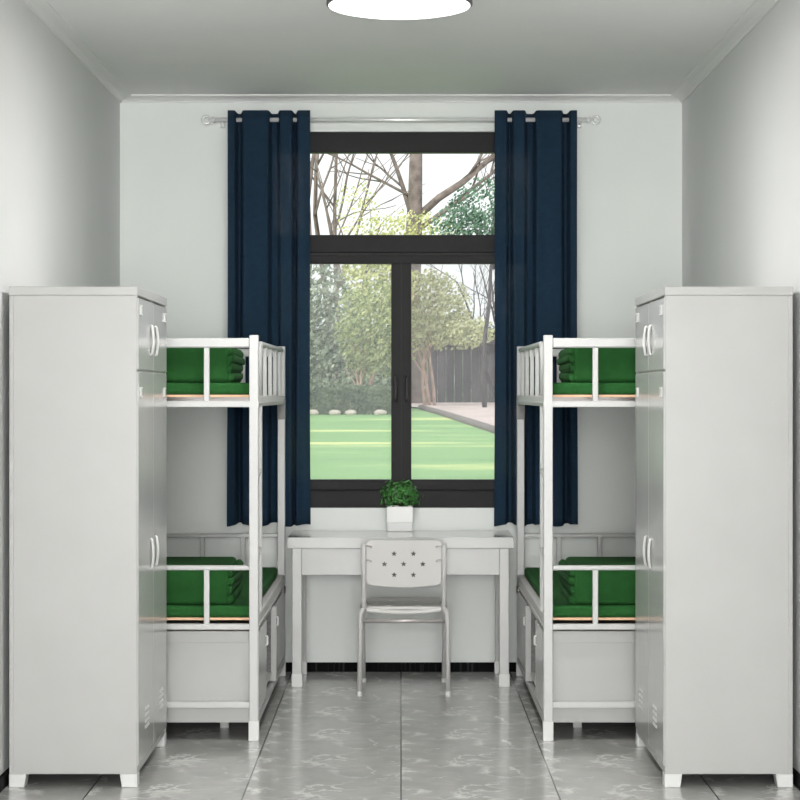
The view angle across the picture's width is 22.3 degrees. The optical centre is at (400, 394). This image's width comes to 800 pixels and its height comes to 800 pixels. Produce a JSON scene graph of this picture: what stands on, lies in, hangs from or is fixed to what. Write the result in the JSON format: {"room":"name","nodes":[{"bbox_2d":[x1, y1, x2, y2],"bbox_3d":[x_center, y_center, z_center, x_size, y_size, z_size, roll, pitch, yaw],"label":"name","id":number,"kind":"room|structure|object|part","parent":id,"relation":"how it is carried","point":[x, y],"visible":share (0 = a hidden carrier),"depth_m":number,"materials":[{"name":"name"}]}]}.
{"room":"dormitory","nodes":[
{"label":"dormitory","id":0,"kind":"room"},
{"bbox_2d":[0,0,119,774],"bbox_3d":[-1.511,-0.057,3.111,0.150,2.940,14.923,0,0,0],"label":"wall","id":1,"kind":"structure","parent":0,"point":[60,126],"depth_m":8.13,"materials":[{"name":"white paint"}]},
{"bbox_2d":[0,768,8,791],"bbox_3d":[-1.430,1.388,3.087,0.012,0.050,14.573,0,0,0],"label":"baseboard","id":2,"kind":"structure","parent":1,"relation":"attached to","point":[4,777],"depth_m":7.29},
{"bbox_2d":[22,0,130,102],"bbox_3d":[-1.404,-1.510,3.087,0.064,0.034,14.573,0,0,0],"label":"trim","id":3,"kind":"structure","parent":1,"relation":"attached to","point":[42,9],"depth_m":8.77,"materials":[{"name":"white paint"}]},
{"bbox_2d":[0,672,799,799],"bbox_3d":[0.000,1.488,3.111,3.172,0.150,14.923,0,0,0],"label":"floor","id":4,"kind":"structure","parent":0,"point":[403,738],"depth_m":7.93,"materials":[{"name":"grey tile"}]},
{"bbox_2d":[9,286,166,786],"bbox_3d":[-1.173,0.511,7.764,0.480,1.804,0.908,0,0,0],"label":"locker","id":5,"kind":"object","parent":4,"relation":"on","point":[88,364],"visible":1,"depth_m":7.31,"materials":[{"name":"white metal"}]},
{"bbox_3d":[-0.956,0.628,7.546,0.018,1.425,0.434,0,0,0],"label":"door","id":6,"kind":"part","parent":5,"relation":"part of","materials":[{"name":"metal"}]},
{"bbox_3d":[-0.956,-0.222,7.546,0.018,0.259,0.434,0,0,0],"label":"door","id":7,"kind":"part","parent":5,"relation":"part of","materials":[{"name":"metal"}]},
{"bbox_3d":[-0.941,0.600,7.685,0.017,0.119,0.026,0,0,0],"label":"handle","id":8,"kind":"part","parent":5,"relation":"part of","materials":[{"name":"white plastic"}]},
{"bbox_3d":[-0.941,-0.208,7.685,0.017,0.119,0.026,0,0,0],"label":"handle","id":9,"kind":"part","parent":5,"relation":"part of","materials":[{"name":"white plastic"}]},
{"bbox_3d":[-0.941,0.600,7.829,0.017,0.119,0.026,0,0,0],"label":"handle","id":10,"kind":"part","parent":5,"relation":"part of","materials":[{"name":"white plastic"}]},
{"bbox_3d":[-0.941,-0.208,7.829,0.017,0.119,0.026,0,0,0],"label":"handle","id":11,"kind":"part","parent":5,"relation":"part of","materials":[{"name":"white plastic"}]},
{"bbox_3d":[-0.956,0.628,7.984,0.018,1.425,0.434,0,0,0],"label":"door","id":12,"kind":"part","parent":5,"relation":"part of","materials":[{"name":"metal"}]},
{"bbox_3d":[-0.956,-0.222,7.984,0.018,0.259,0.434,0,0,0],"label":"door","id":13,"kind":"part","parent":5,"relation":"part of","materials":[{"name":"metal"}]},
{"bbox_2d":[167,591,284,726],"bbox_3d":[-0.975,1.190,9.257,0.808,0.445,1.871,0,0,0],"label":"base cabinet","id":14,"kind":"object","parent":4,"relation":"on","point":[203,665],"visible":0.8,"depth_m":8.33,"materials":[{"name":"grey metal"}]},
{"bbox_3d":[-0.588,1.141,8.572,0.010,0.334,0.471,0,0,0],"label":"door","id":15,"kind":"part","parent":14,"relation":"part of","materials":[{"name":"metal"}]},
{"bbox_3d":[-0.979,1.125,9.299,0.767,0.289,0.003,0,0,0],"label":"bay panel","id":16,"kind":"part","parent":14,"relation":"part of","materials":[{"name":"grey metal"}]},
{"bbox_3d":[-0.588,1.141,9.752,0.010,0.334,0.860,0,0,0],"label":"door","id":17,"kind":"part","parent":14,"relation":"part of","materials":[{"name":"metal"}]},
{"bbox_2d":[167,335,285,740],"bbox_3d":[-1.001,0.584,9.262,0.844,1.658,1.951,0,0,0],"label":"bunk bed","id":18,"kind":"object","parent":4,"relation":"on","point":[259,606],"visible":0.49,"depth_m":8.30,"materials":[{"name":"white metal"}]},
{"bbox_3d":[-1.002,-0.091,8.307,0.765,0.283,0.033,0,0,0],"label":"frame","id":19,"kind":"part","parent":18,"relation":"part of","materials":[{"name":"white metal"}]},
{"bbox_3d":[-1.002,0.989,8.307,0.765,0.583,0.033,0,0,0],"label":"frame","id":20,"kind":"part","parent":18,"relation":"part of","materials":[{"name":"white metal"}]},
{"bbox_2d":[167,383,272,394],"bbox_3d":[-1.000,-0.026,9.261,0.761,0.049,1.861,0,0,0],"label":"mattress","id":21,"kind":"object","parent":18,"relation":"on","point":[172,388],"visible":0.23,"depth_m":8.33,"materials":[{"name":"green fabric"}]},
{"bbox_2d":[166,348,244,382],"bbox_3d":[-1.006,-0.129,8.627,0.649,0.155,0.565,0,0,0],"label":"quilt","id":22,"kind":"object","parent":21,"relation":"on","point":[184,365],"visible":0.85,"depth_m":8.34,"materials":[{"name":"green fabric"}]},
{"bbox_2d":[167,567,277,616],"bbox_3d":[-1.000,0.888,9.261,0.761,0.049,1.861,0,0,0],"label":"mattress","id":23,"kind":"object","parent":18,"relation":"on","point":[239,607],"visible":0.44,"depth_m":8.34,"materials":[{"name":"green fabric"}]},
{"bbox_2d":[167,557,244,603],"bbox_3d":[-1.006,0.785,8.627,0.649,0.155,0.565,0,0,0],"label":"quilt","id":24,"kind":"object","parent":23,"relation":"on","point":[183,586],"visible":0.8,"depth_m":8.35,"materials":[{"name":"green fabric"}]},
{"bbox_3d":[-1.002,0.989,10.216,0.765,0.583,0.033,0,0,0],"label":"frame","id":25,"kind":"part","parent":18,"relation":"part of","materials":[{"name":"white metal"}]},
{"bbox_3d":[-0.602,0.579,8.307,0.037,1.648,0.037,0,0,0],"label":"post","id":26,"kind":"part","parent":18,"relation":"part of","materials":[{"name":"white metal"}]},
{"bbox_3d":[-1.002,-0.091,10.216,0.765,0.283,0.033,0,0,0],"label":"frame","id":27,"kind":"part","parent":18,"relation":"part of","materials":[{"name":"white metal"}]},
{"bbox_3d":[-0.601,-0.112,9.404,0.025,0.250,1.592,0,0,0],"label":"guard rail","id":28,"kind":"part","parent":18,"relation":"part of","materials":[{"name":"white metal"}]},
{"bbox_3d":[-0.599,0.932,9.262,0.036,0.058,1.874,0,0,0],"label":"rail","id":29,"kind":"part","parent":18,"relation":"part of","materials":[{"name":"silver metal"}]},
{"bbox_3d":[-0.599,0.025,9.262,0.036,0.044,1.874,0,0,0],"label":"rail","id":30,"kind":"part","parent":18,"relation":"part of","materials":[{"name":"silver metal"}]},
{"bbox_3d":[-0.602,0.579,10.216,0.037,1.648,0.037,0,0,0],"label":"post","id":31,"kind":"part","parent":18,"relation":"part of","materials":[{"name":"white metal"}]},
{"bbox_2d":[287,530,513,686],"bbox_3d":[-0.002,1.051,10.078,1.098,0.724,0.515,0,0,0],"label":"desk","id":32,"kind":"object","parent":4,"relation":"on","point":[314,552],"visible":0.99,"depth_m":9.83,"materials":[{"name":"grey metal"}]},
{"bbox_3d":[-0.504,1.073,9.849,0.046,0.661,0.046,0,0,0],"label":"leg","id":33,"kind":"part","parent":32,"relation":"part of","materials":[{"name":"grey metal"}]},
{"bbox_3d":[-0.504,1.073,10.304,0.046,0.661,0.046,0,0,0],"label":"leg","id":34,"kind":"part","parent":32,"relation":"part of","materials":[{"name":"grey metal"}]},
{"bbox_3d":[-0.002,0.807,9.841,0.958,0.130,0.018,0,0,0],"label":"drawer panel","id":35,"kind":"part","parent":32,"relation":"part of","materials":[{"name":"grey metal"}]},
{"bbox_2d":[379,479,423,531],"bbox_3d":[0.001,0.558,10.273,0.229,0.261,0.155,0,0,0],"label":"potted plant","id":36,"kind":"object","parent":32,"relation":"on","point":[400,515],"visible":1,"depth_m":10.22,"materials":[{"name":"white ceramic"}]},
{"bbox_3d":[-0.008,0.509,10.276,0.148,0.145,0.136,0,0,0],"label":"stem","id":37,"kind":"part","parent":36,"relation":"part of","materials":[{"name":"green plant"}]},
{"bbox_3d":[-0.006,0.625,10.285,0.131,0.126,0.131,0,0,0],"label":"pot","id":38,"kind":"part","parent":36,"relation":"part of","materials":[{"name":"white ceramic"}]},
{"bbox_3d":[0.500,1.073,10.304,0.046,0.661,0.046,0,0,0],"label":"leg","id":39,"kind":"part","parent":32,"relation":"part of","materials":[{"name":"grey metal"}]},
{"bbox_3d":[0.500,1.073,9.849,0.046,0.661,0.046,0,0,0],"label":"leg","id":40,"kind":"part","parent":32,"relation":"part of","materials":[{"name":"grey metal"}]},
{"bbox_2d":[357,540,450,695],"bbox_3d":[0.013,1.048,9.758,0.443,0.730,0.481,0,0,0],"label":"chair","id":41,"kind":"object","parent":4,"relation":"on","point":[386,563],"visible":1,"depth_m":9.56,"materials":[{"name":"white plastic"}]},
{"bbox_3d":[-0.182,1.199,9.637,0.047,0.418,0.236,0,0,0],"label":"leg","id":42,"kind":"part","parent":41,"relation":"part of","materials":[{"name":"silver metal"}]},
{"bbox_3d":[-0.185,1.199,9.876,0.028,0.418,0.241,0,0,0],"label":"leg","id":43,"kind":"part","parent":41,"relation":"part of","materials":[{"name":"silver metal"}]},
{"bbox_3d":[0.013,0.795,9.559,0.353,0.225,0.043,0,0,0],"label":"backrest","id":44,"kind":"part","parent":41,"relation":"part of","materials":[{"name":"white plastic"}]},
{"bbox_3d":[0.013,1.004,9.793,0.359,0.022,0.358,0,0,0],"label":"seat","id":45,"kind":"part","parent":41,"relation":"part of","materials":[{"name":"white plastic"}]},
{"bbox_3d":[0.212,1.199,9.876,0.028,0.418,0.241,0,0,0],"label":"leg","id":46,"kind":"part","parent":41,"relation":"part of","materials":[{"name":"silver metal"}]},
{"bbox_3d":[0.209,1.199,9.637,0.047,0.418,0.236,0,0,0],"label":"leg","id":47,"kind":"part","parent":41,"relation":"part of","materials":[{"name":"silver metal"}]},
{"bbox_2d":[516,335,634,740],"bbox_3d":[1.001,0.584,9.262,0.844,1.658,1.951,0,0,0],"label":"bunk bed","id":48,"kind":"object","parent":4,"relation":"on","point":[542,606],"visible":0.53,"depth_m":8.30,"materials":[{"name":"white metal"}]},
{"bbox_3d":[0.602,0.579,10.216,0.037,1.648,0.037,0,0,0],"label":"post","id":49,"kind":"part","parent":48,"relation":"part of","materials":[{"name":"white metal"}]},
{"bbox_3d":[0.599,0.932,9.262,0.036,0.058,1.874,0,0,0],"label":"rail","id":50,"kind":"part","parent":48,"relation":"part of","materials":[{"name":"silver metal"}]},
{"bbox_3d":[0.599,0.025,9.262,0.036,0.044,1.874,0,0,0],"label":"rail","id":51,"kind":"part","parent":48,"relation":"part of","materials":[{"name":"silver metal"}]},
{"bbox_3d":[0.601,-0.112,9.404,0.025,0.250,1.592,0,0,0],"label":"guard rail","id":52,"kind":"part","parent":48,"relation":"part of","materials":[{"name":"white metal"}]},
{"bbox_3d":[1.002,-0.091,10.216,0.765,0.283,0.033,0,0,0],"label":"frame","id":53,"kind":"part","parent":48,"relation":"part of","materials":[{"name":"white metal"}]},
{"bbox_3d":[0.602,0.579,8.307,0.037,1.648,0.037,0,0,0],"label":"post","id":54,"kind":"part","parent":48,"relation":"part of","materials":[{"name":"white metal"}]},
{"bbox_2d":[524,567,634,616],"bbox_3d":[1.000,0.888,9.261,0.761,0.049,1.861,0,0,0],"label":"mattress","id":55,"kind":"object","parent":48,"relation":"on","point":[562,607],"visible":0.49,"depth_m":8.34,"materials":[{"name":"green fabric"}]},
{"bbox_2d":[557,557,634,603],"bbox_3d":[1.006,0.785,8.627,0.649,0.155,0.565,0,0,0],"label":"quilt","id":56,"kind":"object","parent":55,"relation":"on","point":[614,586],"visible":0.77,"depth_m":8.35,"materials":[{"name":"green fabric"}]},
{"bbox_3d":[1.002,0.989,10.216,0.765,0.583,0.033,0,0,0],"label":"frame","id":57,"kind":"part","parent":48,"relation":"part of","materials":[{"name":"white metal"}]},
{"bbox_2d":[529,383,634,394],"bbox_3d":[1.000,-0.026,9.261,0.761,0.049,1.861,0,0,0],"label":"mattress","id":58,"kind":"object","parent":48,"relation":"on","point":[558,388],"visible":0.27,"depth_m":8.33,"materials":[{"name":"green fabric"}]},
{"bbox_2d":[557,348,635,382],"bbox_3d":[1.006,-0.129,8.627,0.649,0.155,0.565,0,0,0],"label":"quilt","id":59,"kind":"object","parent":58,"relation":"on","point":[615,365],"visible":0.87,"depth_m":8.34,"materials":[{"name":"green fabric"}]},
{"bbox_3d":[1.002,-0.091,8.307,0.765,0.283,0.033,0,0,0],"label":"frame","id":60,"kind":"part","parent":48,"relation":"part of","materials":[{"name":"white metal"}]},
{"bbox_3d":[1.002,0.989,8.307,0.765,0.583,0.033,0,0,0],"label":"frame","id":61,"kind":"part","parent":48,"relation":"part of","materials":[{"name":"white metal"}]},
{"bbox_2d":[517,591,634,726],"bbox_3d":[0.975,1.190,9.257,0.808,0.445,1.871,0,0,0],"label":"base cabinet","id":62,"kind":"object","parent":4,"relation":"on","point":[588,665],"visible":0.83,"depth_m":8.33,"materials":[{"name":"grey metal"}]},
{"bbox_3d":[0.588,1.141,9.752,0.010,0.334,0.860,0,0,0],"label":"door","id":63,"kind":"part","parent":62,"relation":"part of","materials":[{"name":"metal"}]},
{"bbox_3d":[0.979,1.125,9.299,0.767,0.289,0.003,0,0,0],"label":"bay panel","id":64,"kind":"part","parent":62,"relation":"part of","materials":[{"name":"grey metal"}]},
{"bbox_3d":[0.588,1.141,8.572,0.010,0.334,0.471,0,0,0],"label":"door","id":65,"kind":"part","parent":62,"relation":"part of","materials":[{"name":"metal"}]},
{"bbox_2d":[635,286,792,786],"bbox_3d":[1.173,0.511,7.764,0.480,1.804,0.908,0,0,0],"label":"locker","id":66,"kind":"object","parent":4,"relation":"on","point":[714,364],"visible":1,"depth_m":7.31,"materials":[{"name":"white metal"}]},
{"bbox_3d":[0.956,0.628,7.984,0.018,1.425,0.434,0,0,0],"label":"door","id":67,"kind":"part","parent":66,"relation":"part of","materials":[{"name":"metal"}]},
{"bbox_3d":[0.956,-0.222,7.984,0.018,0.259,0.434,0,0,0],"label":"door","id":68,"kind":"part","parent":66,"relation":"part of","materials":[{"name":"metal"}]},
{"bbox_3d":[0.941,0.600,7.829,0.017,0.119,0.026,0,0,0],"label":"handle","id":69,"kind":"part","parent":66,"relation":"part of","materials":[{"name":"white plastic"}]},
{"bbox_3d":[0.941,-0.208,7.829,0.017,0.119,0.026,0,0,0],"label":"handle","id":70,"kind":"part","parent":66,"relation":"part of","materials":[{"name":"white plastic"}]},
{"bbox_3d":[0.941,0.600,7.685,0.017,0.119,0.026,0,0,0],"label":"handle","id":71,"kind":"part","parent":66,"relation":"part of","materials":[{"name":"white plastic"}]},
{"bbox_3d":[0.941,-0.208,7.685,0.017,0.119,0.026,0,0,0],"label":"handle","id":72,"kind":"part","parent":66,"relation":"part of","materials":[{"name":"white plastic"}]},
{"bbox_3d":[0.956,0.628,7.546,0.018,1.425,0.434,0,0,0],"label":"door","id":73,"kind":"part","parent":66,"relation":"part of","materials":[{"name":"metal"}]},
{"bbox_3d":[0.956,-0.222,7.546,0.018,0.259,0.434,0,0,0],"label":"door","id":74,"kind":"part","parent":66,"relation":"part of","materials":[{"name":"metal"}]},
{"bbox_2d":[120,103,681,661],"bbox_3d":[0.000,-0.057,10.473,2.872,2.940,0.200,0,0,0],"label":"wall","id":75,"kind":"structure","parent":0,"point":[174,165],"depth_m":10.37,"materials":[{"name":"white paint"}]},
{"bbox_2d":[121,94,680,102],"bbox_3d":[0.000,-1.510,10.341,2.872,0.034,0.064,0,0,0],"label":"trim","id":76,"kind":"structure","parent":75,"relation":"attached to","point":[134,98],"depth_m":10.34,"materials":[{"name":"white paint"}]},
{"bbox_2d":[286,662,515,671],"bbox_3d":[0.000,1.389,10.367,2.848,0.047,0.012,0,0,0],"label":"baseboard","id":77,"kind":"structure","parent":75,"relation":"attached to","point":[311,666],"depth_m":10.36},
{"bbox_2d":[201,115,600,127],"bbox_3d":[0.000,-1.393,10.336,2.030,0.060,0.074,0,0,0],"label":"curtain rod","id":78,"kind":"object","parent":75,"relation":"attached to","point":[222,120],"visible":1,"depth_m":10.31,"materials":[{"name":"silver metal"}]},
{"bbox_2d":[227,110,310,526],"bbox_3d":[-0.670,-0.388,10.309,0.424,2.109,0.083,0,0,0],"label":"curtain","id":79,"kind":"object","parent":78,"relation":"hanging from","point":[269,162],"visible":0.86,"depth_m":10.28,"materials":[{"name":"blue fabric"}]},
{"bbox_3d":[0.000,-1.398,10.315,1.900,0.023,0.023,0,0,0],"label":"rod","id":80,"kind":"part","parent":78,"relation":"part of","materials":[{"name":"silver metal"}]},
{"bbox_2d":[494,110,577,526],"bbox_3d":[0.683,-0.388,10.312,0.425,2.109,0.086,0,0,0],"label":"curtain","id":81,"kind":"object","parent":78,"relation":"hanging from","point":[536,162],"visible":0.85,"depth_m":10.28,"materials":[{"name":"blue fabric"}]},
{"bbox_2d":[310,132,494,507],"bbox_3d":[0.005,-0.385,10.404,1.460,1.923,0.107,0,0,0],"label":"window","id":82,"kind":"structure","parent":75,"relation":"in","point":[400,251],"depth_m":10.39,"materials":[{"name":"metal"},{"name":"dark grey painted metal"}]},
{"bbox_3d":[-0.328,-0.115,10.416,0.655,1.200,0.058,0,0,0],"label":"sash","id":83,"kind":"part","parent":82,"relation":"part of","materials":[{"name":"clear glass"}]},
{"bbox_3d":[-0.026,-0.032,10.369,0.018,0.133,0.036,0,0,0],"label":"handle","id":84,"kind":"part","parent":82,"relation":"part of","materials":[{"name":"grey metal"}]},
{"bbox_3d":[0.029,-0.032,10.369,0.018,0.133,0.036,0,0,0],"label":"handle","id":85,"kind":"part","parent":82,"relation":"part of","materials":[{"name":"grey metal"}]},
{"bbox_3d":[0.334,-0.115,10.416,0.662,1.200,0.058,0,0,0],"label":"sash","id":86,"kind":"part","parent":82,"relation":"part of","materials":[{"name":"clear glass"}]},
{"bbox_2d":[47,0,754,93],"bbox_3d":[0.000,-1.602,3.111,3.172,0.150,14.923,0,0,0],"label":"ceiling","id":87,"kind":"structure","parent":0,"point":[150,46],"depth_m":8.84,"materials":[{"name":"paint"}]},
{"bbox_2d":[326,0,472,19],"bbox_3d":[-0.006,-1.488,7.630,0.550,0.077,0.550,0,0,0],"label":"ceiling lamp","id":88,"kind":"object","parent":87,"relation":"attached to","point":[374,9],"visible":1,"depth_m":7.62,"materials":[{"name":"white plastic"}]},
{"bbox_2d":[682,0,799,772],"bbox_3d":[1.511,-0.057,3.111,0.150,2.940,14.923,0,0,0],"label":"wall","id":89,"kind":"structure","parent":0,"point":[741,124],"depth_m":8.18,"materials":[{"name":"white paint"}]},
{"bbox_2d":[671,0,779,102],"bbox_3d":[1.404,-1.510,3.087,0.064,0.034,14.573,0,0,0],"label":"trim","id":90,"kind":"structure","parent":89,"relation":"attached to","point":[759,9],"depth_m":8.77,"materials":[{"name":"white paint"}]},
{"bbox_2d":[793,768,799,789],"bbox_3d":[1.430,1.388,3.087,0.012,0.050,14.573,0,0,0],"label":"baseboard","id":91,"kind":"structure","parent":89,"relation":"attached to","point":[796,775],"depth_m":7.31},
{"label":"outside","id":92,"kind":"structure","parent":0,"visible":0},
{"bbox_2d":[310,399,494,478],"bbox_3d":[0.000,0.563,75.300,96.000,0.900,129.400,0,0,0],"label":"lawn","id":93,"kind":"structure","parent":92,"point":[341,446],"depth_m":21.76,"materials":[{"name":"green plant"}]},
{"bbox_2d":[310,409,318,414],"bbox_3d":[-1.477,0.305,34.052,0.192,0.124,0.172,0,0,-19],"label":"edging stone","id":94,"kind":"object","parent":93,"relation":"on","point":[312,412],"visible":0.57,"depth_m":33.98,"materials":[{"name":"white stone"}]},
{"bbox_2d":[329,410,340,414],"bbox_3d":[-1.111,0.303,34.054,0.202,0.118,0.190,0,0,0],"label":"edging stone","id":95,"kind":"object","parent":93,"relation":"on","point":[332,412],"visible":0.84,"depth_m":33.99,"materials":[{"name":"white stone"}]},
{"bbox_2d":[310,264,378,385],"bbox_3d":[-1.601,-1.097,37.594,2.443,2.878,1.087,0,0,0],"label":"tree","id":96,"kind":"object","parent":93,"relation":"on","point":[316,354],"visible":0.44,"depth_m":37.40,"materials":[{"name":"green plant"}]},
{"bbox_2d":[310,384,390,414],"bbox_3d":[-2.361,0.093,34.745,4.536,0.585,1.078,0,0,0],"label":"clipped hedge","id":97,"kind":"object","parent":93,"relation":"on","point":[364,399],"visible":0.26,"depth_m":34.25,"materials":[{"name":"green plant"}]},
{"bbox_2d":[345,410,355,414],"bbox_3d":[-0.845,0.303,34.051,0.198,0.120,0.184,0,0,0],"label":"edging stone","id":98,"kind":"object","parent":93,"relation":"on","point":[348,412],"visible":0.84,"depth_m":33.98,"materials":[{"name":"white stone"}]},
{"bbox_2d":[316,320,388,384],"bbox_3d":[-1.196,-0.690,49.193,2.720,2.345,1.680,0,0,0],"label":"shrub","id":99,"kind":"object","parent":93,"relation":"on","point":[336,320],"visible":0.02,"depth_m":48.73,"materials":[{"name":"green plant"}]},
{"bbox_2d":[310,154,425,384],"bbox_3d":[-1.796,-5.134,42.005,5.970,10.750,1.663,0,0,8],"label":"tree","id":100,"kind":"object","parent":93,"relation":"on","point":[316,200],"visible":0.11,"depth_m":41.96,"materials":[{"name":"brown plant"}]},
{"bbox_2d":[333,279,415,384],"bbox_3d":[-0.487,-0.897,36.392,1.513,2.392,1.034,0,0,0],"label":"tree","id":101,"kind":"object","parent":93,"relation":"on","point":[376,357],"visible":0.73,"depth_m":36.26,"materials":[{"name":"green plant"}]},
{"bbox_2d":[374,410,386,414],"bbox_3d":[-0.348,0.304,34.047,0.219,0.122,0.185,0,0,0],"label":"edging stone","id":102,"kind":"object","parent":93,"relation":"on","point":[377,412],"visible":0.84,"depth_m":33.99,"materials":[{"name":"white stone"}]},
{"bbox_2d":[310,154,461,384],"bbox_3d":[-1.229,-3.113,39.483,4.907,6.840,1.408,0,0,-6],"label":"tree","id":103,"kind":"object","parent":93,"relation":"on","point":[364,267],"visible":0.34,"depth_m":39.68,"materials":[{"name":"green plant"}]},
{"bbox_2d":[327,154,494,402],"bbox_3d":[1.121,-3.868,43.142,6.626,8.152,0.988,0,0,-5],"label":"tree","id":104,"kind":"object","parent":93,"relation":"on","point":[415,160],"visible":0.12,"depth_m":43.01,"materials":[{"name":"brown plant"}]},
{"bbox_2d":[367,319,479,401],"bbox_3d":[0.482,-0.682,47.014,2.746,2.373,1.663,0,0,0],"label":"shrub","id":105,"kind":"object","parent":93,"relation":"on","point":[384,381],"visible":0.04,"depth_m":46.69,"materials":[{"name":"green plant"}]},
{"bbox_2d":[364,154,494,396],"bbox_3d":[1.095,-3.257,41.913,3.862,7.076,0.822,0,0,5],"label":"tree","id":106,"kind":"object","parent":93,"relation":"on","point":[493,215],"visible":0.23,"depth_m":41.81,"materials":[{"name":"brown plant"}]},
{"bbox_2d":[411,265,494,404],"bbox_3d":[0.641,-1.380,40.808,2.646,3.341,0.966,0,0,0],"label":"tree","id":107,"kind":"object","parent":93,"relation":"on","point":[428,318],"visible":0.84,"depth_m":40.68,"materials":[{"name":"green plant"}]},
{"bbox_2d":[418,404,494,433],"bbox_3d":[0.993,0.412,29.326,0.181,0.466,18.889,0,0,-4],"label":"kerb","id":108,"kind":"object","parent":93,"relation":"on","point":[478,424],"visible":0.37,"depth_m":30.22,"materials":[{"name":"grey concrete"}]},
{"bbox_2d":[428,339,494,401],"bbox_3d":[3.000,-0.496,44.450,5.000,1.461,0.300,0,0,0],"label":"fence","id":109,"kind":"object","parent":93,"relation":"on","point":[445,357],"visible":0.07,"depth_m":44.45,"materials":[{"name":"grey wood"}]},
{"bbox_3d":[0.660,-0.446,44.440,0.120,1.361,0.120,0,0,0],"label":"post","id":110,"kind":"part","parent":109,"relation":"part of","materials":[{"name":"grey wood"}]},
{"bbox_3d":[3.000,-1.167,44.450,5.000,0.120,0.300,0,0,0],"label":"rail","id":111,"kind":"part","parent":109,"relation":"part of","materials":[{"name":"grey wood"}]},
{"bbox_2d":[430,176,494,406],"bbox_3d":[1.631,-1.935,38.803,2.152,4.517,0.913,0,0,0],"label":"tree","id":112,"kind":"object","parent":93,"relation":"on","point":[477,223],"visible":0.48,"depth_m":38.69,"materials":[{"name":"green plant"}]},
{"bbox_2d":[454,322,494,401],"bbox_3d":[2.304,-0.693,49.202,2.764,2.380,1.701,0,0,0],"label":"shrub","id":113,"kind":"object","parent":93,"relation":"on","point":[489,327],"visible":0.02,"depth_m":48.95,"materials":[{"name":"green plant"}]},
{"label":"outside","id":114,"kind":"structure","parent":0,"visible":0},
{"bbox_2d":[411,402,494,425],"bbox_3d":[5.900,0.364,31.950,12.200,0.406,24.100,0,0,0],"label":"paving","id":115,"kind":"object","parent":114,"point":[473,410],"visible":0.04,"depth_m":36.89,"materials":[{"name":"concrete"}]}
]}

